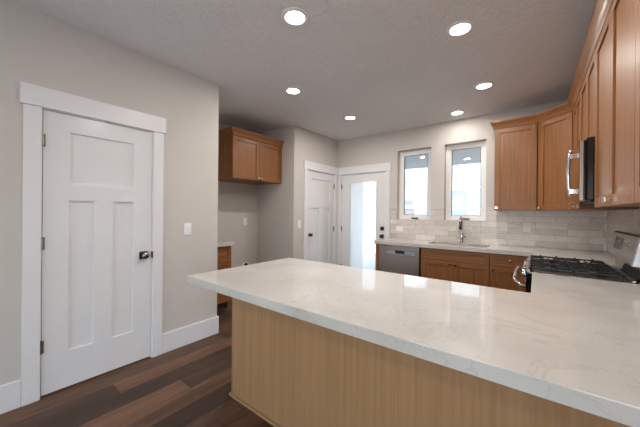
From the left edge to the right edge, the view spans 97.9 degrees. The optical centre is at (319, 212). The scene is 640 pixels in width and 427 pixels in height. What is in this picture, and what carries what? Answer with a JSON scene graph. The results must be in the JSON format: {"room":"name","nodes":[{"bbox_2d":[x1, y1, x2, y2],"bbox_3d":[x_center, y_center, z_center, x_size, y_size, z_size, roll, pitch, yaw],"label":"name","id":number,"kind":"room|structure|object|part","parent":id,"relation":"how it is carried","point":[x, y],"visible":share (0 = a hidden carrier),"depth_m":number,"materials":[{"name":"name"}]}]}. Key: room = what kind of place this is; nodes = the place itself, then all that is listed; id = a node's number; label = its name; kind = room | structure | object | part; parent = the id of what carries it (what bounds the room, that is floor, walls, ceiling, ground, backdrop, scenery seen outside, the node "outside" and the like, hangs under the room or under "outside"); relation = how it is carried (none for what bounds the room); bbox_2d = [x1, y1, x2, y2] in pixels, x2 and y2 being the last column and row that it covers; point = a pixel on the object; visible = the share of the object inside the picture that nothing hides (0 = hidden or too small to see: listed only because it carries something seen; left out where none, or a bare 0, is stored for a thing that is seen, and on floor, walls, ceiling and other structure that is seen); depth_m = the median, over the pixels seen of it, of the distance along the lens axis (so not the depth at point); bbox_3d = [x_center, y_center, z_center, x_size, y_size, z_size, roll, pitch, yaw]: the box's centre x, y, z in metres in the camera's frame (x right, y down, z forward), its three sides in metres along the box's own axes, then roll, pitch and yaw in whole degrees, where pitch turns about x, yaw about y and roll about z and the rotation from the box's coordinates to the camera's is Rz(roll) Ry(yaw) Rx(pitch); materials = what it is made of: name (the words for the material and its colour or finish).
{"room":"kitchen","nodes":[
{"label":"kitchen","id":0,"kind":"room"},
{"bbox_2d":[0,0,218,385],"bbox_3d":[-3.225,-0.054,0.425,0.130,2.708,6.720,0,0,38],"label":"wall","id":1,"kind":"structure","parent":0,"point":[37,48],"depth_m":2.32,"materials":[{"name":"beige paint"}]},
{"bbox_2d":[20,81,165,406],"bbox_3d":[-1.769,0.220,2.257,0.191,2.184,0.924,0,0,38],"label":"door","id":2,"kind":"structure","parent":1,"relation":"in","point":[93,171],"depth_m":2.16,"materials":[{"name":"white paint"}]},
{"bbox_3d":[-1.539,0.380,2.449,0.059,0.058,0.058,0,0,38],"label":"knob","id":3,"kind":"part","parent":2,"relation":"part of","materials":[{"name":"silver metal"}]},
{"bbox_2d":[0,316,218,413],"bbox_3d":[-3.225,1.208,0.426,0.145,0.183,6.735,0,0,38],"label":"baseboard","id":4,"kind":"structure","parent":1,"relation":"attached to","point":[10,393],"depth_m":2.66,"materials":[{"name":"white paint"}]},
{"bbox_2d":[184,223,190,234],"bbox_3d":[-1.316,0.166,2.775,0.012,0.118,0.074,0,0,38],"label":"light switch","id":5,"kind":"object","parent":1,"relation":"attached to","point":[187,226],"visible":1,"depth_m":2.77,"materials":[{"name":"white plastic"}]},
{"bbox_2d":[0,297,273,426],"bbox_3d":[-0.009,1.387,-0.323,8.800,0.120,9.793,0,0,38],"label":"floor","id":6,"kind":"structure","parent":0,"point":[189,385],"depth_m":1.98,"materials":[{"name":"brown wood"}]},
{"bbox_2d":[217,246,230,309],"bbox_3d":[-1.616,0.883,3.784,0.632,0.861,0.555,0,0,38],"label":"base cabinet","id":7,"kind":"object","parent":6,"relation":"on","point":[223,253],"visible":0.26,"depth_m":3.74,"materials":[{"name":"brown wood"}]},
{"bbox_3d":[-1.397,1.059,3.613,0.020,0.302,0.549,0,0,38],"label":"drawer","id":8,"kind":"part","parent":7,"relation":"part of","materials":[{"name":"brown wood"}]},
{"bbox_3d":[-1.394,0.754,3.613,0.020,0.299,0.549,0,0,38],"label":"drawer","id":9,"kind":"part","parent":7,"relation":"part of","materials":[{"name":"brown wood"}]},
{"bbox_3d":[-1.392,0.528,3.613,0.020,0.142,0.549,0,0,38],"label":"drawer","id":10,"kind":"part","parent":7,"relation":"part of","materials":[{"name":"brown wood"}]},
{"bbox_2d":[217,240,233,246],"bbox_3d":[-1.609,0.426,3.787,0.641,0.048,0.579,0,0,38],"label":"countertop","id":11,"kind":"structure","parent":7,"relation":"on","point":[221,243],"depth_m":3.74,"materials":[{"name":"white stone"}]},
{"bbox_2d":[376,244,378,270],"bbox_3d":[1.049,0.905,4.439,0.043,0.862,0.616,0,0,38],"label":"end panel","id":12,"kind":"object","parent":6,"relation":"on","point":[377,245],"visible":0.2,"depth_m":4.19,"materials":[{"name":"brown wood"}]},
{"bbox_2d":[379,244,419,276],"bbox_3d":[1.298,0.908,4.225,0.598,0.859,0.601,0,0,38],"label":"dishwasher","id":13,"kind":"object","parent":6,"relation":"on","point":[405,260],"visible":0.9,"depth_m":3.97,"materials":[{"name":"silver metal"}]},
{"bbox_3d":[1.145,0.573,3.985,0.440,0.052,0.016,0,0,38],"label":"pocket handle","id":14,"kind":"part","parent":13,"relation":"part of","materials":[{"name":"grey metal"}]},
{"bbox_2d":[420,247,420,276],"bbox_3d":[1.556,0.909,4.050,0.014,0.862,0.582,0,0,38],"label":"filler panel","id":15,"kind":"object","parent":6,"relation":"on","point":[420,247],"visible":0.14,"depth_m":3.82,"materials":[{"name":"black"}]},
{"bbox_2d":[229,297,629,426],"bbox_3d":[0.480,0.900,1.530,2.381,0.862,0.632,0,0,38],"label":"base cabinet","id":16,"kind":"object","parent":6,"relation":"on","point":[289,371],"visible":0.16,"depth_m":1.39,"materials":[{"name":"brown wood"}]},
{"bbox_3d":[-0.441,0.892,2.250,0.018,0.862,0.618,0,0,38],"label":"panel","id":17,"kind":"part","parent":16,"relation":"part of","materials":[{"name":"brown wood"}]},
{"bbox_3d":[0.449,1.321,1.494,2.381,0.020,0.542,0,0,38],"label":"shoe molding","id":18,"kind":"part","parent":16,"relation":"part of","materials":[{"name":"brown wood"}]},
{"bbox_2d":[187,258,639,426],"bbox_3d":[0.585,0.445,1.692,2.419,0.048,1.596,0,0,38],"label":"countertop","id":19,"kind":"structure","parent":16,"relation":"on","point":[573,342],"depth_m":1.10,"materials":[{"name":"white stone"}]},
{"bbox_2d":[421,247,489,286],"bbox_3d":[1.871,0.912,3.784,0.806,0.861,0.647,0,0,38],"label":"base cabinet","id":20,"kind":"object","parent":6,"relation":"on","point":[467,267],"visible":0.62,"depth_m":3.52,"materials":[{"name":"brown wood"}]},
{"bbox_3d":[1.536,0.932,3.680,0.398,0.606,0.020,0,0,38],"label":"door","id":21,"kind":"part","parent":20,"relation":"part of","materials":[{"name":"brown wood"}]},
{"bbox_3d":[1.698,0.554,3.557,0.800,0.142,0.020,0,0,38],"label":"drawer","id":22,"kind":"part","parent":20,"relation":"part of","materials":[{"name":"brown wood"}]},
{"bbox_3d":[1.854,0.935,3.434,0.398,0.606,0.020,0,0,38],"label":"door","id":23,"kind":"part","parent":20,"relation":"part of","materials":[{"name":"brown wood"}]},
{"bbox_2d":[374,238,615,265],"bbox_3d":[1.855,0.456,3.453,2.569,0.048,1.208,0,0,38],"label":"countertop","id":24,"kind":"structure","parent":20,"relation":"on","point":[608,258],"depth_m":3.34,"materials":[{"name":"white stone"}]},
{"bbox_2d":[459,216,467,242],"bbox_3d":[2.000,0.242,3.945,0.140,0.382,0.119,0,0,-13],"label":"faucet","id":25,"kind":"object","parent":24,"relation":"on","point":[461,218],"visible":1,"depth_m":3.97,"materials":[{"name":"silver metal"}]},
{"bbox_3d":[1.998,0.177,3.943,0.025,0.252,0.133,0,0,38],"label":"spout","id":26,"kind":"part","parent":25,"relation":"part of","materials":[{"name":"silver metal"}]},
{"bbox_2d":[490,253,529,291],"bbox_3d":[2.350,0.916,3.412,0.405,0.861,0.647,0,0,38],"label":"base cabinet","id":27,"kind":"object","parent":6,"relation":"on","point":[502,266],"visible":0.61,"depth_m":3.21,"materials":[{"name":"brown wood"}]},
{"bbox_3d":[2.173,0.937,3.187,0.396,0.606,0.020,0,0,38],"label":"door","id":28,"kind":"part","parent":27,"relation":"part of","materials":[{"name":"brown wood"}]},
{"bbox_3d":[2.176,0.558,3.187,0.396,0.142,0.020,0,0,38],"label":"drawer","id":29,"kind":"part","parent":27,"relation":"part of","materials":[{"name":"brown wood"}]},
{"bbox_2d":[513,231,639,292],"bbox_3d":[1.953,0.741,2.126,0.777,1.206,0.760,0,0,38],"label":"range","id":30,"kind":"object","parent":6,"relation":"on","point":[625,245],"visible":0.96,"depth_m":1.99,"materials":[{"name":"silver metal"}]},
{"bbox_3d":[1.683,0.522,2.336,0.090,0.071,0.705,0,0,38],"label":"handle","id":31,"kind":"part","parent":30,"relation":"part of","materials":[{"name":"silver metal"}]},
{"bbox_3d":[1.518,0.460,2.072,0.042,0.042,0.042,0,0,38],"label":"knob","id":32,"kind":"part","parent":30,"relation":"part of","materials":[{"name":"silver metal"}]},
{"bbox_3d":[1.725,0.420,2.304,0.030,0.018,0.756,0,0,38],"label":"trim","id":33,"kind":"part","parent":30,"relation":"part of","materials":[{"name":"silver metal"}]},
{"bbox_3d":[1.730,0.821,2.298,0.046,0.642,0.744,0,0,38],"label":"oven door","id":34,"kind":"part","parent":30,"relation":"part of","materials":[{"name":"black glass"}]},
{"bbox_3d":[1.734,0.460,2.297,0.043,0.073,0.752,0,0,38],"label":"control panel","id":35,"kind":"part","parent":30,"relation":"part of","materials":[{"name":"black metal"}]},
{"bbox_2d":[527,262,639,283],"bbox_3d":[1.989,0.435,2.100,0.673,0.018,0.760,0,0,38],"label":"cooktop","id":36,"kind":"object","parent":30,"relation":"in","point":[629,278],"depth_m":1.93,"materials":[{"name":"black metal"}]},
{"bbox_3d":[2.056,0.423,1.883,0.022,0.014,0.500,0,0,38],"label":"vent trim","id":37,"kind":"part","parent":30,"relation":"part of","materials":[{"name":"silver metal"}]},
{"bbox_2d":[218,123,257,267],"bbox_3d":[-1.216,-0.037,4.075,1.165,2.708,1.772,0,0,38],"label":"wall","id":38,"kind":"structure","parent":0,"point":[236,201],"depth_m":4.64,"materials":[{"name":"beige paint"}]},
{"bbox_2d":[218,135,281,184],"bbox_3d":[-1.141,-0.776,4.378,0.632,0.592,0.935,0,0,38],"label":"upper cabinet","id":39,"kind":"object","parent":38,"relation":"attached to","point":[242,160],"visible":0.99,"depth_m":4.08,"materials":[{"name":"brown wood"}]},
{"bbox_3d":[-1.064,-0.773,4.023,0.020,0.588,0.464,0,0,38],"label":"door","id":40,"kind":"part","parent":39,"relation":"part of","materials":[{"name":"brown wood"}]},
{"bbox_2d":[218,126,283,146],"bbox_3d":[-1.144,-1.119,4.352,0.655,0.092,0.988,0,0,38],"label":"crown molding","id":41,"kind":"structure","parent":39,"relation":"attached to","point":[232,130],"depth_m":4.02,"materials":[{"name":"brown wood"}]},
{"bbox_3d":[-0.778,-0.771,4.392,0.020,0.588,0.464,0,0,38],"label":"door","id":42,"kind":"part","parent":39,"relation":"part of","materials":[{"name":"brown wood"}]},
{"bbox_2d":[257,126,288,262],"bbox_3d":[-0.774,-0.034,4.771,0.750,2.708,0.130,0,0,38],"label":"wall","id":43,"kind":"structure","parent":0,"point":[272,215],"depth_m":4.68,"materials":[{"name":"beige paint"}]},
{"bbox_2d":[11,0,595,140],"bbox_3d":[0.015,-1.481,-0.323,8.800,0.200,9.793,0,0,38],"label":"ceiling","id":44,"kind":"structure","parent":0,"point":[390,65],"depth_m":2.39,"materials":[{"name":"white paint"}]},
{"bbox_2d":[285,87,301,94],"bbox_3d":[-0.305,-1.379,3.162,0.192,0.010,0.192,0,0,38],"label":"recessed light","id":45,"kind":"object","parent":44,"relation":"in","point":[290,90],"visible":1,"depth_m":3.15,"materials":[{"name":"white plastic"}]},
{"bbox_2d":[281,7,308,26],"bbox_3d":[-0.177,-1.377,1.970,0.192,0.010,0.192,0,0,38],"label":"recessed light","id":46,"kind":"object","parent":44,"relation":"in","point":[292,16],"visible":1,"depth_m":1.96,"materials":[{"name":"white plastic"}]},
{"bbox_2d":[344,115,356,119],"bbox_3d":[0.438,-1.372,4.044,0.192,0.010,0.192,0,0,38],"label":"recessed light","id":47,"kind":"object","parent":44,"relation":"in","point":[348,117],"visible":1,"depth_m":4.03,"materials":[{"name":"white plastic"}]},
{"bbox_2d":[450,110,464,114],"bbox_3d":[1.877,-1.360,3.807,0.192,0.010,0.192,0,0,38],"label":"recessed light","id":48,"kind":"object","parent":44,"relation":"in","point":[456,112],"visible":1,"depth_m":3.79,"materials":[{"name":"white plastic"}]},
{"bbox_2d":[446,20,474,36],"bbox_3d":[1.045,-1.367,2.078,0.192,0.010,0.192,0,0,38],"label":"recessed light","id":49,"kind":"object","parent":44,"relation":"in","point":[462,27],"visible":1,"depth_m":2.07,"materials":[{"name":"white plastic"}]},
{"bbox_2d":[474,81,494,89],"bbox_3d":[1.766,-1.361,2.999,0.192,0.010,0.192,0,0,38],"label":"recessed light","id":50,"kind":"object","parent":44,"relation":"in","point":[483,85],"visible":1,"depth_m":2.99,"materials":[{"name":"white plastic"}]},
{"bbox_2d":[287,125,337,259],"bbox_3d":[-0.086,-0.028,4.941,0.130,2.708,1.241,0,0,38],"label":"wall","id":51,"kind":"structure","parent":0,"point":[303,144],"depth_m":4.52,"materials":[{"name":"beige paint"}]},
{"bbox_2d":[303,160,338,264],"bbox_3d":[0.004,0.235,5.010,0.191,2.184,1.018,0,0,38],"label":"door","id":52,"kind":"structure","parent":51,"relation":"in","point":[320,180],"depth_m":4.96,"materials":[{"name":"white paint"}]},
{"bbox_2d":[338,100,567,237],"bbox_3d":[1.437,-0.015,4.653,4.970,2.708,0.170,0,0,38],"label":"wall","id":53,"kind":"structure","parent":0,"point":[387,147],"depth_m":4.29,"materials":[{"name":"beige paint"}]},
{"bbox_2d":[337,162,390,269],"bbox_3d":[0.805,0.242,5.103,1.085,2.184,0.230,0,0,38],"label":"door","id":54,"kind":"structure","parent":53,"relation":"in","point":[380,173],"depth_m":5.11,"materials":[{"name":"white paint"}]},
{"bbox_2d":[399,148,430,219],"bbox_3d":[1.576,-0.452,4.580,0.546,1.140,0.099,0,0,38],"label":"window","id":55,"kind":"structure","parent":53,"relation":"in","point":[402,215],"depth_m":4.62,"materials":[{"name":"white plastic"}]},
{"bbox_2d":[446,141,485,220],"bbox_3d":[2.162,-0.451,4.127,0.544,1.140,0.099,0,0,38],"label":"window","id":56,"kind":"structure","parent":53,"relation":"in","point":[480,144],"depth_m":4.10,"materials":[{"name":"white plastic"}]},
{"bbox_2d":[390,208,606,251],"bbox_3d":[2.217,0.190,3.934,2.592,0.489,0.008,0,0,38],"label":"backsplash","id":57,"kind":"structure","parent":53,"relation":"attached to","point":[561,229],"depth_m":3.62,"materials":[{"name":"tile"}]},
{"bbox_2d":[396,226,402,230],"bbox_3d":[1.317,0.272,4.621,0.116,0.074,0.008,0,0,38],"label":"wall outlet","id":58,"kind":"object","parent":57,"relation":"attached to","point":[398,228],"visible":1,"depth_m":4.62,"materials":[{"name":"white plastic"}]},
{"bbox_2d":[501,222,506,230],"bbox_3d":[2.464,0.190,3.731,0.074,0.118,0.012,0,0,38],"label":"wall outlet","id":59,"kind":"object","parent":57,"relation":"attached to","point":[503,224],"visible":1,"depth_m":3.73,"materials":[{"name":"beige plastic"}]},
{"bbox_2d":[523,222,530,231],"bbox_3d":[2.661,0.189,3.580,0.074,0.118,0.008,0,0,38],"label":"wall outlet","id":60,"kind":"object","parent":57,"relation":"attached to","point":[526,226],"visible":1,"depth_m":3.58,"materials":[{"name":"beige plastic"}]},
{"bbox_2d":[494,123,536,209],"bbox_3d":[2.469,-0.536,3.517,0.427,1.024,0.348,0,0,38],"label":"upper cabinet","id":61,"kind":"object","parent":53,"relation":"attached to","point":[515,168],"visible":1,"depth_m":3.40,"materials":[{"name":"brown wood"}]},
{"bbox_2d":[490,0,612,130],"bbox_3d":[1.659,-1.104,2.251,0.787,0.095,3.367,0,0,38],"label":"crown molding","id":62,"kind":"structure","parent":61,"relation":"on","point":[601,8],"depth_m":2.24,"materials":[{"name":"brown wood"}]},
{"bbox_2d":[537,111,607,210],"bbox_3d":[2.812,-0.533,3.093,0.629,1.024,0.597,0,0,38],"label":"upper cabinet","id":63,"kind":"object","parent":53,"relation":"attached to","point":[554,135],"visible":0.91,"depth_m":3.08,"materials":[{"name":"brown wood"}]},
{"bbox_3d":[2.587,-0.535,3.065,0.020,1.023,0.376,0,0,-7],"label":"door","id":64,"kind":"part","parent":63,"relation":"part of","materials":[{"name":"brown wood"}]},
{"bbox_3d":[2.111,-0.009,1.573,0.130,2.708,3.873,0,0,38],"label":"wall","id":65,"kind":"structure","parent":0,"visible":0},
{"bbox_2d":[580,48,595,139],"bbox_3d":[2.120,-0.771,1.987,0.371,0.561,0.760,0,0,38],"label":"upper cabinet","id":66,"kind":"object","parent":65,"relation":"attached to","point":[587,92],"visible":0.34,"depth_m":2.03,"materials":[{"name":"brown wood"}]},
{"bbox_2d":[566,136,594,203],"bbox_3d":[2.077,-0.279,2.026,0.468,0.418,0.744,0,0,38],"label":"microwave","id":67,"kind":"object","parent":66,"relation":"attached to","point":[580,168],"visible":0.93,"depth_m":1.83,"materials":[{"name":"silver glass"}]},
{"bbox_3d":[1.731,-0.268,1.912,0.062,0.322,0.022,0,0,38],"label":"handle","id":68,"kind":"part","parent":67,"relation":"part of","materials":[{"name":"silver metal"}]},
{"bbox_3d":[1.940,-0.275,2.132,0.002,0.394,0.741,0,0,38],"label":"door glass","id":69,"kind":"part","parent":67,"relation":"part of","materials":[{"name":"mirror"}]},
{"bbox_3d":[1.955,-0.275,2.121,0.036,0.396,0.744,0,0,38],"label":"door","id":70,"kind":"part","parent":67,"relation":"part of","materials":[{"name":"silver metal"}]},
{"bbox_3d":[2.119,-0.770,2.228,0.020,0.560,0.378,0,0,38],"label":"door","id":71,"kind":"part","parent":66,"relation":"part of","materials":[{"name":"brown wood"}]},
{"bbox_3d":[1.886,-0.772,1.927,0.020,0.560,0.378,0,0,38],"label":"door","id":72,"kind":"part","parent":66,"relation":"part of","materials":[{"name":"brown wood"}]},
{"bbox_2d":[571,93,638,209],"bbox_3d":[2.539,-0.536,2.531,0.371,1.024,0.610,0,0,38],"label":"upper cabinet","id":73,"kind":"object","parent":65,"relation":"attached to","point":[576,111],"visible":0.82,"depth_m":2.56,"materials":[{"name":"brown wood"}]},
{"bbox_3d":[2.515,-0.535,2.742,0.020,1.023,0.303,0,0,38],"label":"door","id":74,"kind":"part","parent":73,"relation":"part of","materials":[{"name":"brown wood"}]},
{"bbox_3d":[2.329,-0.537,2.501,0.020,1.023,0.302,0,0,38],"label":"door","id":75,"kind":"part","parent":73,"relation":"part of","materials":[{"name":"brown wood"}]},
{"bbox_2d":[594,0,639,207],"bbox_3d":[1.604,-0.543,1.323,0.371,1.024,0.915,0,0,38],"label":"upper cabinet","id":76,"kind":"object","parent":65,"relation":"attached to","point":[615,61],"visible":0.99,"depth_m":1.35,"materials":[{"name":"brown wood"}]},
{"bbox_3d":[1.627,-0.543,1.595,0.020,1.023,0.456,0,0,38],"label":"door","id":77,"kind":"part","parent":76,"relation":"part of","materials":[{"name":"brown wood"}]},
{"bbox_3d":[1.448,-0.065,1.408,0.027,0.028,0.028,0,0,38],"label":"knob","id":78,"kind":"part","parent":76,"relation":"part of","materials":[{"name":"silver metal"}]},
{"bbox_3d":[1.346,-0.545,1.233,0.020,1.023,0.455,0,0,38],"label":"door","id":79,"kind":"part","parent":76,"relation":"part of","materials":[{"name":"brown wood"}]},
{"bbox_2d":[606,209,639,255],"bbox_3d":[2.205,0.204,1.810,0.008,0.461,3.365,0,0,38],"label":"backsplash","id":80,"kind":"structure","parent":65,"relation":"attached to","point":[617,220],"depth_m":2.60,"materials":[{"name":"tile"}]},
{"bbox_2d":[634,0,639,202],"bbox_3d":[1.181,-0.547,0.778,0.371,1.024,0.460,0,0,38],"label":"upper cabinet","id":81,"kind":"object","parent":65,"relation":"attached to","point":[637,74],"visible":1,"depth_m":1.03,"materials":[{"name":"brown wood"}]},
{"label":"outside","id":82,"kind":"structure","parent":0,"visible":0},
{"bbox_2d":[363,247,374,269],"bbox_3d":[7.179,1.517,12.545,24.000,0.140,19.357,0,0,38],"label":"ground","id":83,"kind":"structure","parent":82,"point":[368,253],"depth_m":8.45,"materials":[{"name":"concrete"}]},
{"bbox_2d":[350,182,362,267],"bbox_3d":[0.607,0.062,6.008,0.200,2.660,0.957,0,0,38],"label":"wall","id":84,"kind":"structure","parent":83,"relation":"on","point":[356,236],"depth_m":6.10,"materials":[{"name":"grey paint"}]},
{"bbox_2d":[363,163,479,247],"bbox_3d":[5.512,-2.067,10.355,18.800,7.000,4.100,0,0,38],"label":"neighbor house","id":85,"kind":"structure","parent":83,"relation":"on","point":[466,177],"depth_m":9.85,"materials":[{"name":"white paint"}]},
{"bbox_2d":[405,200,412,204],"bbox_3d":[3.225,-0.356,10.133,0.280,0.180,0.010,0,0,38],"label":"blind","id":86,"kind":"object","parent":85,"relation":"hanging from","point":[407,202],"depth_m":10.12,"materials":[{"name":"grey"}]},
{"bbox_2d":[405,209,413,213],"bbox_3d":[3.245,0.114,10.114,0.340,0.480,0.010,0,0,38],"label":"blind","id":87,"kind":"object","parent":85,"relation":"hanging from","point":[407,211],"depth_m":10.11,"materials":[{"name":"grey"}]},
{"bbox_3d":[3.071,-0.122,10.263,0.880,1.150,0.010,0,0,38],"label":"pane","id":88,"kind":"part","parent":85,"relation":"part of","materials":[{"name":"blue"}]},
{"bbox_3d":[4.731,-0.123,8.977,1.720,1.180,0.010,0,0,38],"label":"pane","id":89,"kind":"part","parent":85,"relation":"part of","materials":[{"name":"white glass"}]},
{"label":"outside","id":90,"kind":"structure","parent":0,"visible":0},
{"bbox_2d":[405,148,480,168],"bbox_3d":[2.505,-1.312,6.034,3.350,0.120,3.307,0,0,38],"label":"ceiling","id":91,"kind":"structure","parent":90,"point":[468,156],"depth_m":6.54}
]}

